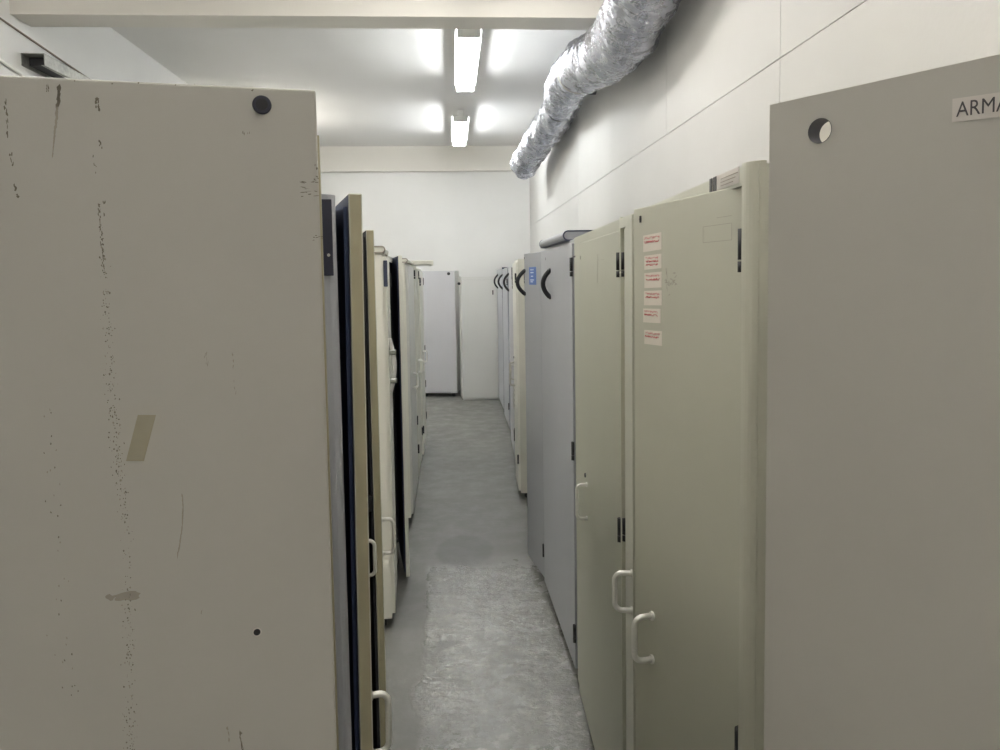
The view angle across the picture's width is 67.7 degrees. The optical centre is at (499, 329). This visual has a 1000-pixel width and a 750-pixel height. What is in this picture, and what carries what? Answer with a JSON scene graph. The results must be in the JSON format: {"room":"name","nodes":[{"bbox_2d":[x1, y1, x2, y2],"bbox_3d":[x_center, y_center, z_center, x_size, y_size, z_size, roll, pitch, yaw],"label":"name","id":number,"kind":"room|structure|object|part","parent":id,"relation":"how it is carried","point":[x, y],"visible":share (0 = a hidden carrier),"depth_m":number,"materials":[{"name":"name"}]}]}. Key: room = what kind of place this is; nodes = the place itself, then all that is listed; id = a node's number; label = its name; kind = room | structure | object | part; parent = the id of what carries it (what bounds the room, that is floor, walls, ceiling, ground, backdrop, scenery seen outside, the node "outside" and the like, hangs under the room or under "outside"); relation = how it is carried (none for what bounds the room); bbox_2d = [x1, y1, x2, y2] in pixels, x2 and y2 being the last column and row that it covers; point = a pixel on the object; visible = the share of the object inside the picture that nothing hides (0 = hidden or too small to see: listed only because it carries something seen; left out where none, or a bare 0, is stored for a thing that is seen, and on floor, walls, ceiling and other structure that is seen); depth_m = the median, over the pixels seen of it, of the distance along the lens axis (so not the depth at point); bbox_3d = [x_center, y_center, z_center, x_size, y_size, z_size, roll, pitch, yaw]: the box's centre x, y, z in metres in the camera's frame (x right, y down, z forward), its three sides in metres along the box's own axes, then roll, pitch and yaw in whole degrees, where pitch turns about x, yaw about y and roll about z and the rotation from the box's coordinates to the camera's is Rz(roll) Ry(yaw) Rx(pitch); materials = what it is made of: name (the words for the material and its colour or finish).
{"room":"storage room","nodes":[
{"label":"storage room","id":0,"kind":"room"},
{"bbox_2d":[0,0,186,83],"bbox_3d":[-2.886,-0.379,4.087,0.150,3.600,13.760,-1,4,-4],"label":"wall","id":1,"kind":"structure","parent":0,"point":[99,53],"depth_m":5.22,"materials":[{"name":"white paint"}]},
{"bbox_2d":[0,57,22,75],"bbox_3d":[-2.778,-0.072,3.889,0.024,3.011,1.312,-1,4,-4],"label":"conduit pipe","id":2,"kind":"object","parent":1,"relation":"attached to","point":[3,61],"visible":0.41,"depth_m":4.30,"materials":[{"name":"white plastic"}]},
{"bbox_2d":[0,17,86,76],"bbox_3d":[-2.860,-1.778,4.515,0.012,0.201,2.801,-1,4,-4],"label":"cable","id":3,"kind":"object","parent":1,"relation":"attached to","point":[3,20],"visible":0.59,"depth_m":4.62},
{"bbox_2d":[21,53,194,84],"bbox_3d":[-2.920,-2.026,6.362,0.135,0.628,3.880,-1,4,-4],"label":"cable tray","id":4,"kind":"object","parent":1,"relation":"attached to","point":[42,64],"visible":0.28,"depth_m":4.57,"materials":[{"name":"metal"}]},
{"bbox_2d":[29,58,63,77],"bbox_3d":[-2.918,-1.760,6.421,0.126,0.049,3.800,-1,4,-4],"label":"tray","id":5,"kind":"object","parent":4,"relation":"on","point":[56,70],"depth_m":4.59,"materials":[{"name":"black metal"}]},
{"bbox_2d":[111,27,586,145],"bbox_3d":[-0.984,-2.273,4.080,4.020,0.120,14.060,-1,4,-4],"label":"ceiling","id":6,"kind":"structure","parent":0,"point":[372,87],"depth_m":6.96,"materials":[{"name":"paint"}]},
{"bbox_2d":[452,109,468,145],"bbox_3d":[-0.490,-2.472,9.080,0.196,0.192,1.560,-1,4,-4],"label":"lamp","id":7,"kind":"object","parent":6,"relation":"attached to","point":[460,122],"visible":1,"depth_m":8.93,"materials":[{"name":"white plastic"}]},
{"bbox_2d":[455,29,481,91],"bbox_3d":[-0.278,-2.275,6.194,0.196,0.192,1.620,-1,4,-4],"label":"lamp","id":8,"kind":"object","parent":6,"relation":"attached to","point":[467,41],"visible":0.78,"depth_m":6.07,"materials":[{"name":"white plastic"}]},
{"bbox_2d":[510,0,680,179],"bbox_3d":[0.607,-1.980,5.097,0.430,0.916,8.166,-1,4,-4],"label":"duct","id":9,"kind":"object","parent":6,"relation":"hanging from","point":[623,33],"visible":1,"depth_m":4.43,"materials":[{"name":"metal"}]},
{"bbox_2d":[321,171,529,372],"bbox_3d":[-1.401,-0.892,11.133,4.020,3.600,0.150,-1,4,-4],"label":"wall","id":10,"kind":"structure","parent":0,"point":[472,224],"depth_m":11.05,"materials":[{"name":"white paint"}]},
{"bbox_2d":[320,146,517,172],"bbox_3d":[-1.419,-2.499,10.896,3.720,0.360,0.100,-1,4,-4],"label":"beam","id":11,"kind":"structure","parent":10,"relation":"attached to","point":[333,159],"depth_m":10.86,"materials":[{"name":"paint"}]},
{"bbox_2d":[385,389,594,749],"bbox_3d":[-0.926,1.438,4.338,4.020,0.120,14.060,-1,4,-4],"label":"floor","id":12,"kind":"structure","parent":0,"point":[478,656],"depth_m":3.65,"materials":[{"name":"concrete"}]},
{"bbox_2d":[0,75,336,749],"bbox_3d":[-0.471,0.716,0.763,0.602,1.800,0.483,-2,4,-15],"label":"storage cabinet","id":13,"kind":"object","parent":12,"relation":"on","point":[166,584],"visible":1,"depth_m":0.53,"materials":[{"name":"beige metal"}]},
{"bbox_2d":[317,135,338,749],"bbox_3d":[-0.261,0.649,1.164,0.017,1.872,0.030,-2,4,-12],"label":"metal strip","id":14,"kind":"object","parent":13,"relation":"attached to","point":[318,138],"visible":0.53,"depth_m":1.12,"materials":[{"name":"paint"}]},
{"bbox_2d":[321,193,391,749],"bbox_3d":[-0.475,0.672,1.396,0.512,1.800,0.467,-2,4,-13],"label":"storage cabinet","id":15,"kind":"object","parent":12,"relation":"on","point":[342,226],"visible":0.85,"depth_m":1.22,"materials":[{"name":"metal"}]},
{"bbox_3d":[-0.268,-0.143,1.155,0.016,0.118,0.004,-2,4,-13],"label":"hinge plate","id":16,"kind":"part","parent":15,"relation":"part of","materials":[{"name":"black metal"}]},
{"bbox_3d":[-0.306,0.645,1.437,0.022,1.744,0.462,-2,4,-13],"label":"frame","id":17,"kind":"part","parent":15,"relation":"part of","materials":[{"name":"grey paint"}]},
{"bbox_3d":[-0.290,0.631,1.442,0.028,1.730,0.400,-2,4,-18],"label":"door","id":18,"kind":"part","parent":15,"relation":"part of","materials":[{"name":"green paint"}]},
{"bbox_3d":[-0.207,0.681,1.292,0.038,0.120,0.016,-2,4,-18],"label":"handle","id":19,"kind":"part","parent":15,"relation":"part of","materials":[{"name":"metal"}]},
{"bbox_2d":[363,230,395,748],"bbox_3d":[-0.595,0.623,2.103,0.596,1.804,0.862,-1,4,-7],"label":"storage cabinet","id":20,"kind":"object","parent":12,"relation":"on","point":[378,661],"visible":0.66,"depth_m":2.13,"materials":[{"name":"beige metal"}]},
{"bbox_3d":[-0.370,0.644,2.103,0.044,0.116,0.016,-1,4,-7],"label":"handle","id":21,"kind":"part","parent":20,"relation":"part of","materials":[{"name":"metal"}]},
{"bbox_3d":[-0.402,0.572,2.322,0.028,1.730,0.410,-2,4,-15],"label":"door","id":22,"kind":"part","parent":20,"relation":"part of","materials":[{"name":"green paint"}]},
{"bbox_3d":[-0.324,0.597,2.158,0.044,0.116,0.016,-2,4,-15],"label":"handle","id":23,"kind":"part","parent":20,"relation":"part of","materials":[{"name":"metal"}]},
{"bbox_2d":[374,246,397,625],"bbox_3d":[-0.756,0.510,3.681,0.513,1.817,0.467,-1,4,-7],"label":"storage cabinet","id":24,"kind":"object","parent":12,"relation":"on","point":[386,353],"visible":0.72,"depth_m":3.49,"materials":[{"name":"beige metal"}]},
{"bbox_3d":[-0.788,-0.379,3.618,0.476,0.034,0.467,-1,4,-7],"label":"edge trim","id":25,"kind":"part","parent":24,"relation":"part of","materials":[{"name":"beige metal"}]},
{"bbox_3d":[-0.527,-0.260,3.429,0.018,0.120,0.008,-1,4,-7],"label":"edge plate","id":26,"kind":"part","parent":24,"relation":"part of","materials":[{"name":"metal"}]},
{"bbox_3d":[-0.554,0.493,3.704,0.004,1.730,0.450,-1,4,-7],"label":"frame","id":27,"kind":"part","parent":24,"relation":"part of","materials":[{"name":"beige metal"}]},
{"bbox_3d":[-0.548,0.493,3.707,0.024,1.690,0.435,-1,4,-7],"label":"door","id":28,"kind":"part","parent":24,"relation":"part of","materials":[{"name":"beige paint"}]},
{"bbox_3d":[-0.511,0.167,3.521,0.047,0.262,0.018,-1,4,-7],"label":"handle","id":29,"kind":"part","parent":24,"relation":"part of","materials":[{"name":"white metal"}]},
{"bbox_2d":[386,255,409,576],"bbox_3d":[-0.795,0.485,4.232,0.537,1.790,0.500,-1,4,-5],"label":"storage cabinet","id":30,"kind":"object","parent":12,"relation":"on","point":[395,264],"visible":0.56,"depth_m":4.11,"materials":[{"name":"black metal"}]},
{"bbox_3d":[-0.605,0.456,4.246,0.004,1.740,0.500,-1,4,-5],"label":"frame","id":31,"kind":"part","parent":30,"relation":"part of","materials":[{"name":"beige paint"}]},
{"bbox_2d":[402,258,418,517],"bbox_3d":[-0.859,0.398,5.425,0.540,1.802,0.917,-1,4,-4],"label":"storage cabinet","id":32,"kind":"object","parent":12,"relation":"on","point":[407,269],"visible":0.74,"depth_m":5.05,"materials":[{"name":"beige metal"}]},
{"bbox_3d":[-0.649,0.382,5.438,0.004,1.725,0.900,-1,4,-4],"label":"frame","id":33,"kind":"part","parent":32,"relation":"part of","materials":[{"name":"beige paint"}]},
{"bbox_3d":[-0.628,0.397,5.222,0.024,1.685,0.425,-1,4,-4],"label":"door","id":34,"kind":"part","parent":32,"relation":"part of","materials":[{"name":"beige metal"}]},
{"bbox_3d":[-0.658,0.367,5.655,0.024,1.685,0.425,-1,4,-4],"label":"door","id":35,"kind":"part","parent":32,"relation":"part of","materials":[{"name":"grey metal"}]},
{"bbox_3d":[-0.610,0.366,5.410,0.044,0.116,0.016,-1,4,-4],"label":"handle","id":36,"kind":"part","parent":32,"relation":"part of","materials":[{"name":"white laminate"}]},
{"bbox_2d":[412,265,423,476],"bbox_3d":[-0.917,0.349,6.293,0.540,1.780,0.740,-1,4,-4],"label":"storage cabinet","id":37,"kind":"object","parent":12,"relation":"on","point":[416,272],"visible":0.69,"depth_m":6.25,"materials":[{"name":"beige metal"}]},
{"bbox_3d":[-0.690,0.335,6.128,0.024,1.685,0.345,-1,4,-4],"label":"door","id":38,"kind":"part","parent":37,"relation":"part of","materials":[{"name":"beige paint"}]},
{"bbox_3d":[-0.713,0.310,6.481,0.024,1.685,0.345,-1,4,-4],"label":"door","id":39,"kind":"part","parent":37,"relation":"part of","materials":[{"name":"beige paint"}]},
{"bbox_2d":[411,260,433,265],"bbox_3d":[-0.961,-0.552,6.222,0.788,0.040,0.460,-1,4,-8],"label":"board","id":40,"kind":"object","parent":37,"relation":"on","point":[416,262],"visible":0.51,"depth_m":6.04,"materials":[{"name":"beige paint"}]},
{"bbox_2d":[417,268,427,454],"bbox_3d":[-0.957,0.306,7.071,0.540,1.760,0.760,-1,4,-4],"label":"storage cabinet","id":41,"kind":"object","parent":12,"relation":"on","point":[421,279],"visible":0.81,"depth_m":6.94,"materials":[{"name":"beige metal"}]},
{"bbox_3d":[-0.730,0.291,6.901,0.024,1.665,0.355,-1,4,-4],"label":"door","id":42,"kind":"part","parent":41,"relation":"part of","materials":[{"name":"beige paint"}]},
{"bbox_3d":[-0.753,0.267,7.264,0.024,1.665,0.355,-1,4,-4],"label":"door","id":43,"kind":"part","parent":41,"relation":"part of","materials":[{"name":"beige paint"}]},
{"bbox_2d":[421,271,460,395],"bbox_3d":[-0.854,0.044,10.705,0.502,1.775,0.476,-1,4,3],"label":"storage cabinet","id":44,"kind":"object","parent":12,"relation":"on","point":[440,288],"visible":0.81,"depth_m":10.47,"materials":[{"name":"grey metal"}]},
{"bbox_3d":[-0.868,0.034,10.492,0.500,1.725,0.004,-1,4,3],"label":"frame","id":45,"kind":"part","parent":44,"relation":"part of","materials":[{"name":"grey metal"}]},
{"bbox_3d":[-0.605,0.015,10.701,0.003,1.725,0.450,-1,4,3],"label":"panel","id":46,"kind":"part","parent":44,"relation":"part of","materials":[{"name":"grey metal"}]},
{"bbox_2d":[457,276,498,399],"bbox_3d":[-0.324,0.102,10.367,0.540,1.681,0.480,-1,4,-8],"label":"storage cabinet","id":47,"kind":"object","parent":12,"relation":"on","point":[478,313],"visible":0.93,"depth_m":10.15,"materials":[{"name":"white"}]},
{"bbox_3d":[-0.283,-0.703,10.094,0.490,0.040,0.021,-1,4,-8],"label":"rail","id":48,"kind":"part","parent":47,"relation":"part of","materials":[{"name":"grey metal"}]},
{"bbox_2d":[494,267,506,407],"bbox_3d":[0.227,0.107,9.455,0.562,1.790,1.056,-1,4,-4],"label":"storage cabinet","id":49,"kind":"object","parent":12,"relation":"on","point":[499,272],"visible":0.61,"depth_m":9.45,"materials":[{"name":"grey metal"}]},
{"bbox_3d":[0.019,0.093,9.439,0.024,1.705,1.010,-1,4,-4],"label":"door","id":50,"kind":"part","parent":49,"relation":"part of","materials":[{"name":"grey paint"}]},
{"bbox_2d":[498,267,510,428],"bbox_3d":[0.291,0.191,8.335,0.585,1.775,0.920,-1,4,-3],"label":"storage cabinet","id":51,"kind":"object","parent":12,"relation":"on","point":[506,342],"visible":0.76,"depth_m":8.19,"materials":[{"name":"grey metal"}]},
{"bbox_3d":[0.003,-0.559,8.626,0.064,0.182,0.021,-1,4,-3],"label":"handle","id":52,"kind":"part","parent":51,"relation":"part of","materials":[{"name":"black plastic"}]},
{"bbox_3d":[0.074,0.170,8.318,0.024,1.705,0.880,-1,4,-3],"label":"door","id":53,"kind":"part","parent":51,"relation":"part of","materials":[{"name":"grey paint"}]},
{"bbox_2d":[503,265,514,455],"bbox_3d":[0.339,0.285,6.938,0.585,1.780,0.940,-1,4,-1],"label":"storage cabinet","id":54,"kind":"object","parent":12,"relation":"on","point":[510,290],"visible":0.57,"depth_m":6.94,"materials":[{"name":"grey metal"}]},
{"bbox_3d":[0.059,-0.463,7.226,0.064,0.182,0.021,-1,4,-2],"label":"handle","id":55,"kind":"part","parent":54,"relation":"part of","materials":[{"name":"black plastic"}]},
{"bbox_3d":[0.121,0.266,6.927,0.024,1.705,0.900,-1,4,-2],"label":"door","id":56,"kind":"part","parent":54,"relation":"part of","materials":[{"name":"grey metal"}]},
{"bbox_2d":[509,259,526,497],"bbox_3d":[0.356,0.340,5.992,0.572,1.800,0.890,-1,4,-1],"label":"storage cabinet","id":57,"kind":"object","parent":12,"relation":"on","point":[519,386],"visible":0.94,"depth_m":5.57,"materials":[{"name":"beige metal"}]},
{"bbox_3d":[0.094,0.349,5.923,0.046,0.204,0.023,-1,4,-2],"label":"handle","id":58,"kind":"part","parent":57,"relation":"part of","materials":[{"name":"metal"}]},
{"bbox_3d":[0.133,0.311,6.208,0.024,1.715,0.420,-1,4,-1],"label":"door","id":59,"kind":"part","parent":57,"relation":"part of","materials":[{"name":"beige paint"}]},
{"bbox_3d":[0.133,0.342,5.768,0.024,1.715,0.420,-1,4,-2],"label":"door","id":60,"kind":"part","parent":57,"relation":"part of","materials":[{"name":"beige paint"}]},
{"bbox_3d":[0.142,0.321,5.988,0.005,1.755,0.890,-1,4,-1],"label":"frame","id":61,"kind":"part","parent":57,"relation":"part of","materials":[{"name":"beige metal"}]},
{"bbox_2d":[515,252,543,575],"bbox_3d":[0.404,0.450,4.407,0.628,1.800,0.920,-1,4,-3],"label":"storage cabinet","id":62,"kind":"object","parent":12,"relation":"on","point":[531,271],"visible":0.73,"depth_m":4.11,"materials":[{"name":"grey metal"}]},
{"bbox_3d":[0.117,-0.269,4.208,0.060,0.152,0.021,-2,4,-12],"label":"handle","id":63,"kind":"part","parent":62,"relation":"part of","materials":[{"name":"black plastic"}]},
{"bbox_3d":[0.200,0.450,4.118,0.026,1.745,0.345,-2,4,-12],"label":"door","id":64,"kind":"part","parent":62,"relation":"part of","materials":[{"name":"grey paint"}]},
{"bbox_2d":[539,230,591,667],"bbox_3d":[0.497,0.486,3.472,0.570,1.854,0.918,-1,4,-4],"label":"storage cabinet","id":65,"kind":"object","parent":12,"relation":"on","point":[557,260],"visible":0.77,"depth_m":3.33,"materials":[{"name":"grey metal"}]},
{"bbox_3d":[0.218,-0.218,3.526,0.051,0.147,0.022,-1,4,-5],"label":"handle","id":66,"kind":"part","parent":65,"relation":"part of","materials":[{"name":"black plastic"}]},
{"bbox_3d":[0.283,0.489,3.452,0.005,1.767,0.910,-1,4,-4],"label":"frame","id":67,"kind":"part","parent":65,"relation":"part of","materials":[{"name":"grey metal"}]},
{"bbox_3d":[0.273,0.495,3.461,0.026,1.745,0.905,-1,4,-5],"label":"door","id":68,"kind":"part","parent":65,"relation":"part of","materials":[{"name":"grey paint"}]},
{"bbox_3d":[0.496,-0.422,3.486,0.532,0.044,0.767,-1,4,-4],"label":"edge trim","id":69,"kind":"part","parent":65,"relation":"part of","materials":[{"name":"grey metal"}]},
{"bbox_2d":[573,220,621,749],"bbox_3d":[0.541,0.577,2.473,0.551,1.810,0.935,-1,4,-2],"label":"storage cabinet","id":70,"kind":"object","parent":12,"relation":"on","point":[596,257],"visible":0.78,"depth_m":2.35,"materials":[{"name":"beige metal"}]},
{"bbox_3d":[0.284,0.597,2.593,0.044,0.136,0.016,-1,4,-2],"label":"handle","id":71,"kind":"part","parent":70,"relation":"part of","materials":[{"name":"metal"}]},
{"bbox_2d":[612,160,768,749],"bbox_3d":[0.537,0.643,1.520,0.612,1.810,0.942,-1,4,-2],"label":"storage cabinet","id":72,"kind":"object","parent":12,"relation":"on","point":[694,261],"visible":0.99,"depth_m":1.19,"materials":[{"name":"beige metal"}]},
{"bbox_3d":[0.250,0.534,1.521,0.044,0.094,0.016,0,4,8],"label":"handle","id":73,"kind":"part","parent":72,"relation":"part of","materials":[{"name":"metal"}]},
{"bbox_3d":[0.313,0.612,1.727,0.028,1.710,0.455,0,4,8],"label":"door","id":74,"kind":"part","parent":72,"relation":"part of","materials":[{"name":"green paint"}]},
{"bbox_3d":[0.260,0.562,1.357,0.044,0.098,0.016,-2,4,-14],"label":"handle","id":75,"kind":"part","parent":72,"relation":"part of","materials":[{"name":"metal"}]},
{"bbox_3d":[0.321,0.642,1.261,0.028,1.714,0.382,-2,4,-14],"label":"door","id":76,"kind":"part","parent":72,"relation":"part of","materials":[{"name":"green paint"}]},
{"bbox_3d":[0.327,-0.217,1.071,0.001,0.022,0.095,-1,4,-2],"label":"name plate","id":77,"kind":"part","parent":72,"relation":"part of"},
{"bbox_2d":[720,172,737,185],"bbox_3d":[0.327,-0.215,1.062,0.001,0.011,0.073,-1,4,-1],"label":"vent","id":78,"kind":"object","parent":72,"relation":"on","point":[736,172],"depth_m":1.07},
{"bbox_2d":[764,54,999,749],"bbox_3d":[0.547,0.712,0.599,0.401,1.800,0.500,-4,5,-36],"label":"storage cabinet","id":79,"kind":"object","parent":12,"relation":"on","point":[882,560],"visible":1,"depth_m":0.56,"materials":[{"name":"beige metal"}]},
{"bbox_2d":[529,0,999,252],"bbox_3d":[0.976,-0.457,4.330,0.150,3.600,13.760,-1,4,-4],"label":"wall","id":80,"kind":"structure","parent":0,"point":[696,109],"depth_m":3.24,"materials":[{"name":"paint"}]},
{"bbox_2d":[9,0,603,29],"bbox_3d":[-1.010,-2.065,4.554,3.720,0.360,0.220,-1,4,-4],"label":"beam","id":81,"kind":"structure","parent":80,"relation":"attached to","point":[351,14],"depth_m":4.49,"materials":[{"name":"paint"}]},
{"bbox_2d":[573,91,596,116],"bbox_3d":[0.701,-1.880,6.084,0.120,0.165,0.560,-1,4,-4],"label":"wall bracket","id":82,"kind":"object","parent":80,"relation":"attached to","point":[575,113],"visible":0.3,"depth_m":6.22,"materials":[{"name":"black metal"}]}
]}

